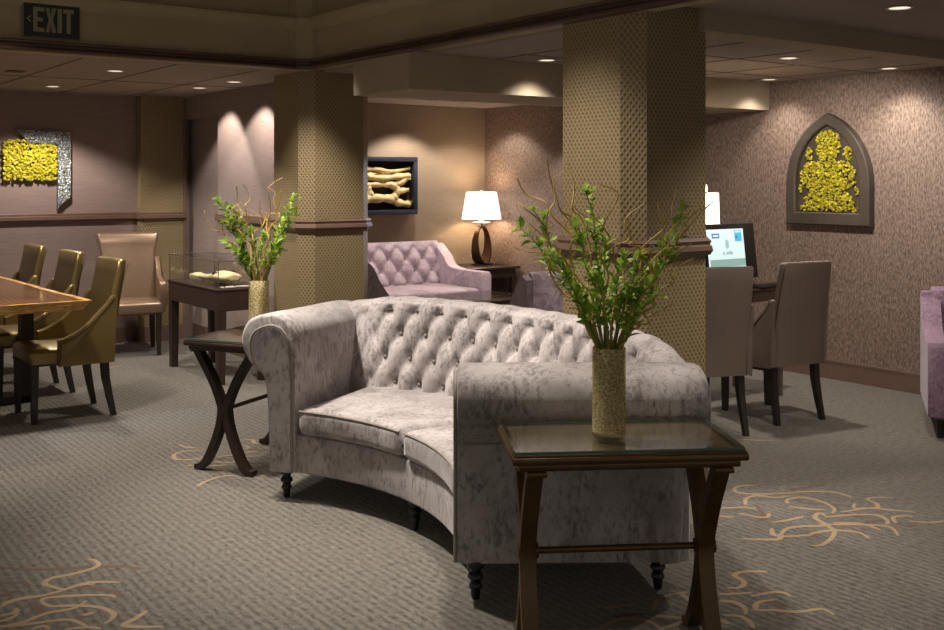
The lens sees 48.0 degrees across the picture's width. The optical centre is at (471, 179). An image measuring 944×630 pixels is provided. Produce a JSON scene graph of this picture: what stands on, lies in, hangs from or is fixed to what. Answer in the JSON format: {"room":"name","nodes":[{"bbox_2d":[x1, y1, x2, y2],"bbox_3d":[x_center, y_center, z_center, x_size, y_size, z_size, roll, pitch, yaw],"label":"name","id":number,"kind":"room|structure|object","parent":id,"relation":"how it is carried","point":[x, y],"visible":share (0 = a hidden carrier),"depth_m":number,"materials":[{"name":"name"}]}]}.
{"room":"hotel lobby","nodes":[
{"label":"hotel lobby","id":0,"kind":"room"},
{"bbox_2d":[0,90,188,340],"bbox_3d":[-5.423,0.280,8.143,6.820,2.400,0.150,0,0,-36],"label":"wall","id":1,"kind":"structure","parent":0,"point":[103,128],"depth_m":9.45,"materials":[{"name":"paint"}]},
{"bbox_2d":[1,129,70,209],"bbox_3d":[-3.784,-0.087,9.210,0.569,0.695,0.054,0,0,-36],"label":"art","id":2,"kind":"object","parent":1,"relation":"attached to","point":[43,155],"visible":1,"depth_m":9.22,"materials":[{"name":"tile"}]},
{"bbox_2d":[0,212,135,221],"bbox_3d":[-5.609,0.325,7.905,6.240,0.060,0.055,0,0,-36],"label":"trim","id":3,"kind":"structure","parent":1,"relation":"attached to","point":[114,215],"depth_m":9.36,"materials":[{"name":"brown wood"}]},
{"bbox_2d":[4,326,134,352],"bbox_3d":[-5.612,1.410,7.901,6.230,0.140,0.018,0,0,-36],"label":"baseboard","id":4,"kind":"structure","parent":1,"relation":"attached to","point":[123,334],"depth_m":9.67,"materials":[{"name":"paint"}]},
{"bbox_2d":[0,0,313,71],"bbox_3d":[-3.787,-1.146,5.624,6.500,0.748,0.150,0,0,-36],"label":"wall","id":5,"kind":"structure","parent":0,"point":[100,29],"depth_m":6.91,"materials":[{"name":"beige paint"}]},
{"bbox_2d":[22,2,79,40],"bbox_3d":[-2.545,-0.963,6.417,0.334,0.214,0.028,0,0,-36],"label":"exit sign","id":6,"kind":"object","parent":5,"relation":"attached to","point":[47,21],"visible":1,"depth_m":6.40,"materials":[{"name":"plastic"}]},
{"bbox_2d":[137,96,183,326],"bbox_3d":[-2.891,0.330,9.838,0.410,2.300,0.130,0,0,-36],"label":"wall","id":7,"kind":"structure","parent":0,"point":[159,119],"depth_m":9.79,"materials":[{"name":"paper"}]},
{"bbox_2d":[136,119,185,342],"bbox_3d":[-2.878,0.455,9.825,0.435,2.050,0.127,0,0,-36],"label":"trim","id":8,"kind":"structure","parent":7,"relation":"attached to","point":[142,333],"depth_m":9.89,"materials":[{"name":"paint"}]},
{"bbox_2d":[135,212,186,218],"bbox_3d":[-2.881,0.325,9.812,0.445,0.060,0.145,0,0,-36],"label":"trim","id":9,"kind":"structure","parent":7,"relation":"attached to","point":[139,215],"depth_m":9.73,"materials":[{"name":"brown wood"}]},
{"bbox_2d":[184,83,273,357],"bbox_3d":[-1.969,0.280,9.050,0.168,2.400,2.450,0,0,-36],"label":"wall","id":10,"kind":"structure","parent":0,"point":[231,132],"depth_m":9.11,"materials":[{"name":"paint"}]},
{"bbox_2d":[214,214,273,224],"bbox_3d":[-1.785,0.325,8.672,0.055,0.060,1.522,0,0,-36],"label":"trim","id":11,"kind":"structure","parent":10,"relation":"attached to","point":[252,219],"depth_m":8.67,"materials":[{"name":"brown wood"}]},
{"bbox_2d":[288,0,316,58],"bbox_3d":[-1.170,-1.125,7.356,0.170,0.690,0.170,0,0,-36],"label":"wall","id":12,"kind":"structure","parent":0,"point":[302,44],"depth_m":7.36,"materials":[{"name":"beige paint"}]},
{"bbox_2d":[368,103,484,263],"bbox_3d":[-1.119,0.280,10.573,3.000,2.400,0.150,0,0,-36],"label":"wall","id":13,"kind":"structure","parent":0,"point":[448,143],"depth_m":11.03,"materials":[{"name":"beige paint"}]},
{"bbox_2d":[368,156,417,214],"bbox_3d":[-0.943,0.057,10.518,0.880,0.575,0.145,0,0,-36],"label":"art","id":14,"kind":"object","parent":13,"relation":"attached to","point":[392,181],"visible":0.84,"depth_m":10.60},
{"bbox_2d":[0,336,943,629],"bbox_3d":[-0.694,1.529,4.350,10.000,0.101,11.850,0,0,-36],"label":"floor","id":15,"kind":"structure","parent":0,"point":[108,522],"depth_m":4.45,"materials":[{"name":"carpet"}]},
{"bbox_2d":[0,243,47,324],"bbox_3d":[-3.621,0.993,8.114,0.601,0.975,0.560,0,0,-36],"label":"dining chair","id":16,"kind":"object","parent":15,"relation":"on","point":[31,266],"visible":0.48,"depth_m":8.13,"materials":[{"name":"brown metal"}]},
{"bbox_2d":[0,249,85,395],"bbox_3d":[-3.076,0.993,7.434,0.601,0.975,0.560,0,0,-36],"label":"dining chair","id":17,"kind":"object","parent":15,"relation":"on","point":[68,272],"visible":0.54,"depth_m":7.39,"materials":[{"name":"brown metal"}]},
{"bbox_2d":[0,276,91,405],"bbox_3d":[-3.873,1.093,6.649,2.168,0.774,2.580,0,0,-36],"label":"dining table","id":18,"kind":"object","parent":15,"relation":"on","point":[23,299],"visible":0.85,"depth_m":6.54,"materials":[{"name":"brown wood"}]},
{"bbox_2d":[12,256,128,424],"bbox_3d":[-2.556,0.993,6.736,0.601,0.975,0.560,0,0,-36],"label":"dining chair","id":19,"kind":"object","parent":15,"relation":"on","point":[85,337],"visible":0.95,"depth_m":6.64,"materials":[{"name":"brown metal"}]},
{"bbox_2d":[94,231,167,354],"bbox_3d":[-2.941,0.970,9.127,0.588,1.020,0.602,0,0,-23],"label":"armchair","id":20,"kind":"object","parent":15,"relation":"on","point":[144,288],"visible":0.6,"depth_m":9.29,"materials":[{"name":"beige leather"}]},
{"bbox_2d":[167,252,266,384],"bbox_3d":[-1.963,1.033,8.139,0.402,0.895,1.012,0,0,-36],"label":"display case","id":21,"kind":"object","parent":15,"relation":"on","point":[218,301],"visible":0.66,"depth_m":7.98,"materials":[{"name":"brown wood"}]},
{"bbox_2d":[189,270,241,283],"bbox_3d":[-1.985,0.736,8.129,0.197,0.107,0.810,0,0,-36],"label":"sculpture","id":22,"kind":"object","parent":21,"relation":"on","point":[224,276],"visible":0.99,"depth_m":7.90,"materials":[{"name":"beige stone"}]},
{"bbox_2d":[219,285,248,288],"bbox_3d":[-1.710,0.781,7.785,0.285,0.014,0.083,0,0,-36],"label":"paper","id":23,"kind":"object","parent":21,"relation":"on","point":[240,285],"visible":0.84,"depth_m":7.74,"materials":[{"name":"white paper"}]},
{"bbox_2d":[183,325,268,476],"bbox_3d":[-1.134,1.139,5.625,0.416,0.677,0.716,0,0,24],"label":"end table","id":24,"kind":"object","parent":15,"relation":"on","point":[230,340],"visible":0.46,"depth_m":5.36,"materials":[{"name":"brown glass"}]},
{"bbox_2d":[249,279,268,319],"bbox_3d":[-1.107,0.659,5.503,0.104,0.279,0.104,0,0,-36],"label":"glass vase","id":25,"kind":"object","parent":24,"relation":"on","point":[263,287],"visible":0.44,"depth_m":5.46,"materials":[{"name":"gold metal"}]},
{"bbox_2d":[204,177,301,315],"bbox_3d":[-1.140,0.381,5.517,0.510,0.789,0.230,0,0,-1],"label":"bouquet","id":26,"kind":"object","parent":25,"relation":"in","point":[275,249],"visible":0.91,"depth_m":5.49,"materials":[{"name":"green plant"}]},
{"bbox_2d":[368,263,388,298],"bbox_3d":[-0.910,1.040,8.851,0.800,0.880,0.740,0,0,-36],"label":"armchair","id":27,"kind":"object","parent":15,"relation":"on","point":[376,289],"visible":0.06,"depth_m":8.49,"materials":[{"name":"grey fabric"}]},
{"bbox_2d":[368,240,490,296],"bbox_3d":[-0.635,1.048,10.146,1.360,0.865,0.930,0,0,-36],"label":"loveseat","id":28,"kind":"object","parent":15,"relation":"on","point":[406,268],"visible":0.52,"depth_m":10.44,"materials":[{"name":"purple fabric"}]},
{"bbox_2d":[384,286,429,296],"bbox_3d":[-0.810,1.107,9.907,0.559,0.143,0.720,0,0,-36],"label":"seat cushion","id":29,"kind":"object","parent":28,"relation":"on","point":[393,291],"depth_m":9.84,"materials":[{"name":"purple fabric"}]},
{"bbox_2d":[394,283,478,294],"bbox_3d":[-0.353,1.107,10.239,0.559,0.143,0.720,0,0,-36],"label":"seat cushion","id":30,"kind":"object","parent":28,"relation":"on","point":[431,288],"depth_m":10.21,"materials":[{"name":"purple fabric"}]},
{"bbox_2d":[416,290,512,303],"bbox_3d":[-0.023,1.259,9.459,1.000,0.442,0.640,0,0,-36],"label":"coffee table","id":31,"kind":"object","parent":15,"relation":"on","point":[491,296],"visible":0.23,"depth_m":9.44,"materials":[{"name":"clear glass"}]},
{"bbox_2d":[242,296,710,599],"bbox_3d":[-0.097,1.040,4.609,1.176,0.880,2.719,0,0,-36],"label":"curved sofa","id":32,"kind":"object","parent":15,"relation":"on","point":[407,398],"visible":0.86,"depth_m":4.43,"materials":[{"name":"fabric"}]},
{"bbox_2d":[298,386,452,455],"bbox_3d":[-0.330,1.106,4.930,0.991,0.131,0.703,0,0,39],"label":"seat cushion","id":33,"kind":"object","parent":32,"relation":"on","point":[371,419],"depth_m":4.80,"materials":[{"name":"fabric"}]},
{"bbox_2d":[404,424,452,492],"bbox_3d":[0.152,1.106,4.268,0.703,0.132,0.991,0,0,-21],"label":"seat cushion","id":34,"kind":"object","parent":32,"relation":"on","point":[429,451],"depth_m":4.26,"materials":[{"name":"fabric"}]},
{"bbox_2d":[457,263,520,303],"bbox_3d":[0.086,1.180,10.918,0.595,0.600,0.590,0,0,-36],"label":"table","id":35,"kind":"object","parent":15,"relation":"on","point":[496,270],"visible":0.29,"depth_m":10.79,"materials":[{"name":"brown wood"}]},
{"bbox_2d":[462,190,500,264],"bbox_3d":[0.099,0.490,11.008,0.415,0.778,0.415,0,0,-40],"label":"table lamp","id":36,"kind":"object","parent":35,"relation":"on","point":[481,206],"visible":1,"depth_m":10.88,"materials":[{"name":"white fabric"}]},
{"bbox_2d":[509,271,562,312],"bbox_3d":[0.574,1.055,7.673,0.740,0.850,0.780,0,0,-22],"label":"armchair","id":37,"kind":"object","parent":15,"relation":"on","point":[534,289],"visible":0.18,"depth_m":7.24,"materials":[{"name":"purple fabric"}]},
{"bbox_2d":[497,418,748,629],"bbox_3d":[0.456,1.139,3.341,0.716,0.677,0.416,0,0,-5],"label":"end table","id":38,"kind":"object","parent":15,"relation":"on","point":[536,449],"visible":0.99,"depth_m":3.28,"materials":[{"name":"brown wood"}]},
{"bbox_2d":[592,345,625,439],"bbox_3d":[0.426,0.659,3.299,0.104,0.279,0.104,0,0,-36],"label":"glass vase","id":39,"kind":"object","parent":38,"relation":"on","point":[619,396],"visible":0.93,"depth_m":3.26,"materials":[{"name":"gold metal"}]},
{"bbox_2d":[511,159,712,430],"bbox_3d":[0.437,0.355,3.306,0.632,0.843,0.288,0,0,1],"label":"bouquet","id":40,"kind":"object","parent":39,"relation":"in","point":[634,303],"visible":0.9,"depth_m":3.28,"materials":[{"name":"green plant"}]},
{"bbox_2d":[706,266,756,436],"bbox_3d":[1.353,0.988,6.284,0.487,0.985,0.602,0,0,-16],"label":"desk chair","id":41,"kind":"object","parent":15,"relation":"on","point":[729,309],"visible":0.4,"depth_m":6.06,"materials":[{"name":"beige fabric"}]},
{"bbox_2d":[732,283,782,395],"bbox_3d":[1.516,1.105,7.091,1.320,0.750,0.500,0,0,-36],"label":"computer desk","id":42,"kind":"object","parent":15,"relation":"on","point":[760,295],"visible":0.09,"depth_m":7.18,"materials":[{"name":"brown wood"}]},
{"bbox_2d":[706,184,719,223],"bbox_3d":[1.625,0.380,7.357,0.188,0.700,0.188,0,0,-36],"label":"desk lamp","id":43,"kind":"object","parent":42,"relation":"on","point":[712,211],"visible":0.19,"depth_m":7.27,"materials":[{"name":"white metal"}]},
{"bbox_2d":[706,223,757,276],"bbox_3d":[1.721,0.513,7.167,0.570,0.434,0.200,0,0,-36],"label":"monitor","id":44,"kind":"object","parent":42,"relation":"on","point":[733,244],"visible":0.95,"depth_m":7.18,"materials":[{"name":"black plastic"}]},
{"bbox_2d":[753,282,776,288],"bbox_3d":[2.021,0.720,7.230,0.300,0.020,0.120,0,0,-40],"label":"keyboard","id":45,"kind":"object","parent":42,"relation":"on","point":[772,284],"visible":0.77,"depth_m":7.15,"materials":[{"name":"black plastic"}]},
{"bbox_2d":[721,261,834,425],"bbox_3d":[1.907,0.988,6.659,0.487,0.985,0.602,0,0,-27],"label":"desk chair","id":46,"kind":"object","parent":15,"relation":"on","point":[792,328],"visible":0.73,"depth_m":6.43,"materials":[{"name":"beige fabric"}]},
{"bbox_2d":[920,286,943,438],"bbox_3d":[3.097,1.075,6.272,0.780,0.810,0.780,0,0,20],"label":"armchair","id":47,"kind":"object","parent":15,"relation":"on","point":[931,302],"visible":1,"depth_m":6.21,"materials":[{"name":"purple fabric"}]},
{"bbox_2d":[0,28,943,107],"bbox_3d":[-2.354,-0.844,6.630,10.000,0.153,6.210,0,0,-36],"label":"ceiling","id":48,"kind":"structure","parent":0,"point":[725,59],"depth_m":7.39,"materials":[{"name":"paint"}]},
{"bbox_2d":[4,70,25,72],"bbox_3d":[-3.225,-0.766,7.486,0.120,0.005,0.120,0,0,-36],"label":"ceiling vent","id":49,"kind":"object","parent":48,"relation":"in","point":[13,71],"visible":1,"depth_m":7.46,"materials":[{"name":"black metal"}]},
{"bbox_2d":[106,70,124,71],"bbox_3d":[-2.508,-0.766,7.452,0.132,0.006,0.132,0,0,-36],"label":"recessed light","id":50,"kind":"object","parent":48,"relation":"in","point":[106,70],"visible":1,"depth_m":7.45,"materials":[{"name":"beige"}]},
{"bbox_2d":[226,81,241,82],"bbox_3d":[-1.858,-0.766,8.284,0.132,0.006,0.132,0,0,-36],"label":"recessed light","id":51,"kind":"object","parent":48,"relation":"in","point":[226,81],"visible":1,"depth_m":8.27,"materials":[{"name":"beige"}]},
{"bbox_2d":[537,59,556,61],"bbox_3d":[0.479,-0.766,6.782,0.132,0.006,0.132,0,0,-36],"label":"recessed light","id":52,"kind":"object","parent":48,"relation":"in","point":[540,60],"visible":1,"depth_m":6.79,"materials":[{"name":"beige"}]},
{"bbox_2d":[760,78,777,80],"bbox_3d":[2.266,-0.766,8.083,0.132,0.006,0.132,0,0,-36],"label":"recessed light","id":53,"kind":"object","parent":48,"relation":"in","point":[767,79],"visible":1,"depth_m":8.07,"materials":[{"name":"beige"}]},
{"bbox_2d":[778,56,798,59],"bbox_3d":[1.990,-0.766,6.661,0.132,0.006,0.132,0,0,-36],"label":"recessed light","id":54,"kind":"object","parent":48,"relation":"in","point":[790,57],"visible":1,"depth_m":6.67,"materials":[{"name":"beige"}]},
{"bbox_2d":[879,67,898,69],"bbox_3d":[2.862,-0.766,7.281,0.132,0.006,0.132,0,0,-36],"label":"recessed light","id":55,"kind":"object","parent":48,"relation":"in","point":[887,68],"visible":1,"depth_m":7.27,"materials":[{"name":"beige"}]},
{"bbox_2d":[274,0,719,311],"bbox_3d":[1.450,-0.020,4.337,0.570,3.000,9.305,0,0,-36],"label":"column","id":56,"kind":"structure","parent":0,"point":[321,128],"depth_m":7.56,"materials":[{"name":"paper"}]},
{"bbox_2d":[0,0,439,30],"bbox_3d":[-1.200,-1.080,2.039,6.460,0.090,8.710,0,0,-36],"label":"trim","id":57,"kind":"structure","parent":56,"relation":"attached to","point":[373,8],"depth_m":6.83,"materials":[{"name":"beige paint"}]},
{"bbox_2d":[269,218,372,230],"bbox_3d":[-1.122,0.323,7.867,0.642,0.085,0.642,0,0,-36],"label":"trim","id":58,"kind":"structure","parent":56,"relation":"attached to","point":[356,223],"depth_m":7.58,"materials":[{"name":"brown wood"}]},
{"bbox_2d":[0,0,697,69],"bbox_3d":[-1.200,-0.804,2.039,6.460,0.068,8.710,0,0,-36],"label":"trim","id":59,"kind":"structure","parent":56,"relation":"attached to","point":[606,8],"depth_m":6.34,"materials":[{"name":"brown wood"}]},
{"bbox_2d":[354,51,768,113],"bbox_3d":[0.786,-0.666,7.643,3.370,0.232,0.670,0,0,-36],"label":"ceiling","id":60,"kind":"structure","parent":0,"point":[424,75],"depth_m":6.83,"materials":[{"name":"paint"}]},
{"bbox_2d":[563,7,705,375],"bbox_3d":[0.803,0.170,5.269,0.578,2.620,0.578,0,0,-36],"label":"column","id":61,"kind":"structure","parent":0,"point":[634,83],"depth_m":5.03,"materials":[{"name":"paper"}]},
{"bbox_2d":[556,235,712,257],"bbox_3d":[0.803,0.323,5.269,0.650,0.085,0.650,0,0,-36],"label":"trim","id":62,"kind":"structure","parent":61,"relation":"attached to","point":[699,246],"depth_m":5.04,"materials":[{"name":"brown wood"}]},
{"bbox_2d":[704,468,708,480],"bbox_3d":[0.803,1.410,5.269,0.606,0.140,0.606,0,0,-36],"label":"column","id":63,"kind":"structure","parent":61,"relation":"attached to","point":[706,470],"depth_m":5.14,"materials":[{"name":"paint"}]},
{"bbox_2d":[485,67,943,373],"bbox_3d":[3.431,0.280,7.002,0.150,2.400,11.280,0,0,-36],"label":"wall","id":64,"kind":"structure","parent":0,"point":[880,274],"depth_m":7.89,"materials":[{"name":"paper"}]},
{"bbox_2d":[786,113,873,226],"bbox_3d":[2.651,-0.080,7.881,0.070,0.830,0.716,0,0,-36],"label":"wall art","id":65,"kind":"object","parent":64,"relation":"attached to","point":[830,179],"visible":1,"depth_m":7.85},
{"bbox_2d":[783,359,920,394],"bbox_3d":[3.412,1.410,6.883,0.020,0.140,11.110,0,0,-36],"label":"baseboard","id":66,"kind":"structure","parent":64,"relation":"attached to","point":[904,381],"depth_m":7.65,"materials":[{"name":"paint"}]},
{"bbox_2d":[686,0,943,42],"bbox_3d":[3.854,-0.870,3.710,3.400,0.100,5.460,0,0,-36],"label":"ceiling","id":67,"kind":"structure","parent":0,"point":[925,21],"depth_m":5.19,"materials":[{"name":"paint"}]},
{"bbox_2d":[885,5,913,10],"bbox_3d":[2.029,-0.816,5.028,0.132,0.006,0.132,0,0,-36],"label":"recessed light","id":68,"kind":"object","parent":67,"relation":"in","point":[899,7],"visible":1,"depth_m":5.02,"materials":[{"name":"beige"}]},
{"bbox_2d":[698,9,943,64],"bbox_3d":[2.243,-0.820,6.025,2.920,0.200,0.180,0,0,-36],"label":"ceiling beam","id":69,"kind":"structure","parent":0,"point":[716,24],"depth_m":5.64,"materials":[{"name":"paint"}]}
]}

